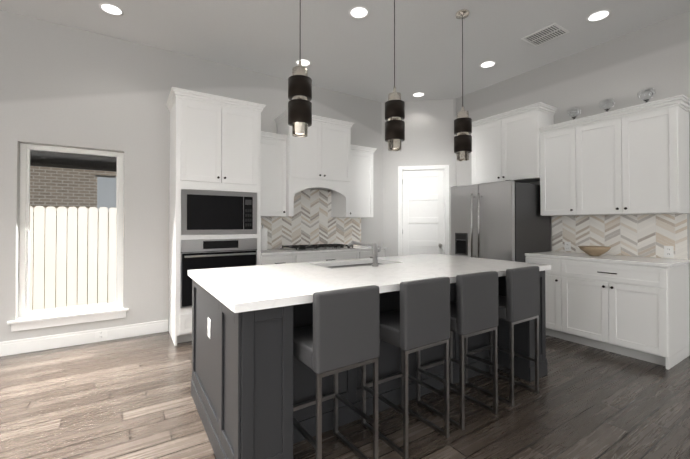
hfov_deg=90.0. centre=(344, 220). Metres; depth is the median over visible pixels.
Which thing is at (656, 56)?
wall
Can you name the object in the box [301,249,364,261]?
base cabinet
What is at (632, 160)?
upper cabinet
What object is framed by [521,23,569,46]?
ceiling vent
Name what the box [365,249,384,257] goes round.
base cabinet
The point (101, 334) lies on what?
electrical outlet
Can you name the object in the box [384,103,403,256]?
wall
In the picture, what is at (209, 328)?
outlet
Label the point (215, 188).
tall cabinet
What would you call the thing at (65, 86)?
wall
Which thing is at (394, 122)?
pendant light
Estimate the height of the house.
3.850 m
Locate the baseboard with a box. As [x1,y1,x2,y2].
[0,320,167,356]
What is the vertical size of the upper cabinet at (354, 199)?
1.012 m
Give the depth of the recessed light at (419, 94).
5.55 m
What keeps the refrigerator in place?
on the floor
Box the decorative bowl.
[578,246,610,255]
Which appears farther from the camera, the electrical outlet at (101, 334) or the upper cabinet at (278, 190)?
the upper cabinet at (278, 190)
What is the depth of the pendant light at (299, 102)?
2.40 m
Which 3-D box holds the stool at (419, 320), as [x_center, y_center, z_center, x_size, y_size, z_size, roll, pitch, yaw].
[0.366,0.824,2.144,0.385,0.958,0.429,0,-1,-33]
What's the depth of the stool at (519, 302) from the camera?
2.52 m
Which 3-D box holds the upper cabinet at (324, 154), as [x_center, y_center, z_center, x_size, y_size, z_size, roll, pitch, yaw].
[-0.437,-0.956,4.955,0.962,0.807,0.438,0,-1,-33]
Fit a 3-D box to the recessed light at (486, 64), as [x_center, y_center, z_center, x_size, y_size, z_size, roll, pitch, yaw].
[1.863,-2.031,4.508,0.208,0.004,0.208,0,-1,-33]
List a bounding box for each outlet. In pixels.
[95,331,106,338]
[208,318,210,338]
[565,242,570,250]
[664,246,673,257]
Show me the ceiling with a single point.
(343, 51)
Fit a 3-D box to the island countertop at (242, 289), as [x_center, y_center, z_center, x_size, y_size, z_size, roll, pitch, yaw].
[-0.433,0.394,2.319,0.961,0.040,1.320,0,-1,-33]
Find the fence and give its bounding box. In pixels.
[29,206,123,310]
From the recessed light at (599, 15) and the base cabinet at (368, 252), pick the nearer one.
the recessed light at (599, 15)
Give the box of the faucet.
[347,241,382,265]
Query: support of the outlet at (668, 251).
attached to the tile backsplash at (649, 235)
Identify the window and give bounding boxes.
[7,143,128,331]
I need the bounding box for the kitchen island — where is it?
[191,262,547,458]
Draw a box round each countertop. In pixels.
[188,262,399,313]
[261,245,384,256]
[312,258,475,285]
[378,254,550,277]
[525,251,689,266]
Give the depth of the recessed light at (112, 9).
3.35 m
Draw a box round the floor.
[0,331,689,458]
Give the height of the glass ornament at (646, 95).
0.200 m
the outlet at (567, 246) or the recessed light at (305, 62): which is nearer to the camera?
the outlet at (567, 246)
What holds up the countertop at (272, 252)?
on the base cabinet at (305, 257)
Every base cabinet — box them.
[261,253,300,264]
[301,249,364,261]
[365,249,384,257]
[525,255,552,336]
[553,255,689,369]
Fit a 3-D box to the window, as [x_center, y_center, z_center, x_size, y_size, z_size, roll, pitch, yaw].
[-2.902,0.157,3.699,1.000,1.874,0.205,0,-1,-33]
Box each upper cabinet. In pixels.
[261,134,296,216]
[277,114,352,185]
[329,146,375,217]
[471,106,554,183]
[539,126,566,215]
[567,102,689,215]
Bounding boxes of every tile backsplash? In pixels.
[261,189,360,248]
[552,214,687,259]
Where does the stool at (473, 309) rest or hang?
on the floor
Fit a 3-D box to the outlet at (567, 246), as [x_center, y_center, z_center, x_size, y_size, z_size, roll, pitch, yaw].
[2.754,0.326,4.269,0.007,0.115,0.072,0,-1,-33]
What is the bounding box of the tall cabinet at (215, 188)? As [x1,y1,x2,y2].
[166,87,265,345]
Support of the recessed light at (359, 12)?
in the ceiling
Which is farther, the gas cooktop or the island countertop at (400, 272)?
the gas cooktop
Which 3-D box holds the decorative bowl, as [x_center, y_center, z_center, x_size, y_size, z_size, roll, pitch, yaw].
[2.730,0.340,3.779,0.300,0.100,0.300,0,-1,-33]
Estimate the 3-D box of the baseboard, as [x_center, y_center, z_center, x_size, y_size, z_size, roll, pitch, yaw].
[-4.539,1.238,2.548,5.783,0.138,0.022,0,-1,-33]
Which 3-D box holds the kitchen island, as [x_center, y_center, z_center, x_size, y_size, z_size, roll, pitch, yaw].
[0.281,0.864,2.772,2.611,0.890,1.276,0,-1,-33]
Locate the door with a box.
[398,165,448,255]
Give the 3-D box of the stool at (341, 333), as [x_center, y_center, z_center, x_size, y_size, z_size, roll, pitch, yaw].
[-0.088,0.821,1.852,0.386,0.958,0.430,0,-1,-33]
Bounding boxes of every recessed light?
[99,3,123,15]
[295,59,310,65]
[349,6,368,18]
[412,92,424,96]
[479,61,495,67]
[586,9,611,21]
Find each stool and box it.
[293,285,379,458]
[361,277,449,458]
[416,271,497,430]
[464,266,539,406]
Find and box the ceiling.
[0,0,689,102]
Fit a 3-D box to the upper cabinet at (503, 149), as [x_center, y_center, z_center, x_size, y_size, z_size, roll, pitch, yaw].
[2.259,-0.939,4.729,0.378,0.847,0.965,0,-1,-33]
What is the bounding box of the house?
[30,150,116,211]
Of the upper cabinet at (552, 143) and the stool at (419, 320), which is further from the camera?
the upper cabinet at (552, 143)
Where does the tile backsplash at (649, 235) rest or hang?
attached to the wall at (656, 56)
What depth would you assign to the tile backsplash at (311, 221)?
5.15 m
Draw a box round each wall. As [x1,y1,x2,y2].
[0,10,419,341]
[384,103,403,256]
[420,11,689,347]
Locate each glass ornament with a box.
[567,106,580,119]
[599,98,614,111]
[637,87,655,102]
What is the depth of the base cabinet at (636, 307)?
3.31 m
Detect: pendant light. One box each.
[288,0,311,136]
[385,0,404,150]
[454,9,471,160]
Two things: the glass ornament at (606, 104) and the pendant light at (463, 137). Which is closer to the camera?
the pendant light at (463, 137)
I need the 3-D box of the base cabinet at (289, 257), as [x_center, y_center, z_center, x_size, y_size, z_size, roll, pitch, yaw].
[-0.947,0.878,4.501,0.512,0.900,0.617,0,-1,-33]
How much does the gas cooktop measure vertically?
0.045 m
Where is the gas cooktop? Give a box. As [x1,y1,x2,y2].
[280,244,354,250]
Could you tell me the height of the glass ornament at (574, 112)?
0.200 m
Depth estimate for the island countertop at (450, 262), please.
3.04 m
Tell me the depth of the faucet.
2.85 m
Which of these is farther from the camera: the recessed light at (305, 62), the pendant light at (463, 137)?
the recessed light at (305, 62)
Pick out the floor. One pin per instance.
(127, 398)
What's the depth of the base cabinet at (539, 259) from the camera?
3.88 m
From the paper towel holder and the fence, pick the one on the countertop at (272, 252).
the paper towel holder
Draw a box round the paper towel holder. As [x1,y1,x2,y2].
[261,225,268,250]
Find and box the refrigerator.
[451,180,550,261]
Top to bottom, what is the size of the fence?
1.842 m
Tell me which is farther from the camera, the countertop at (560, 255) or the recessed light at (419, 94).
the recessed light at (419, 94)

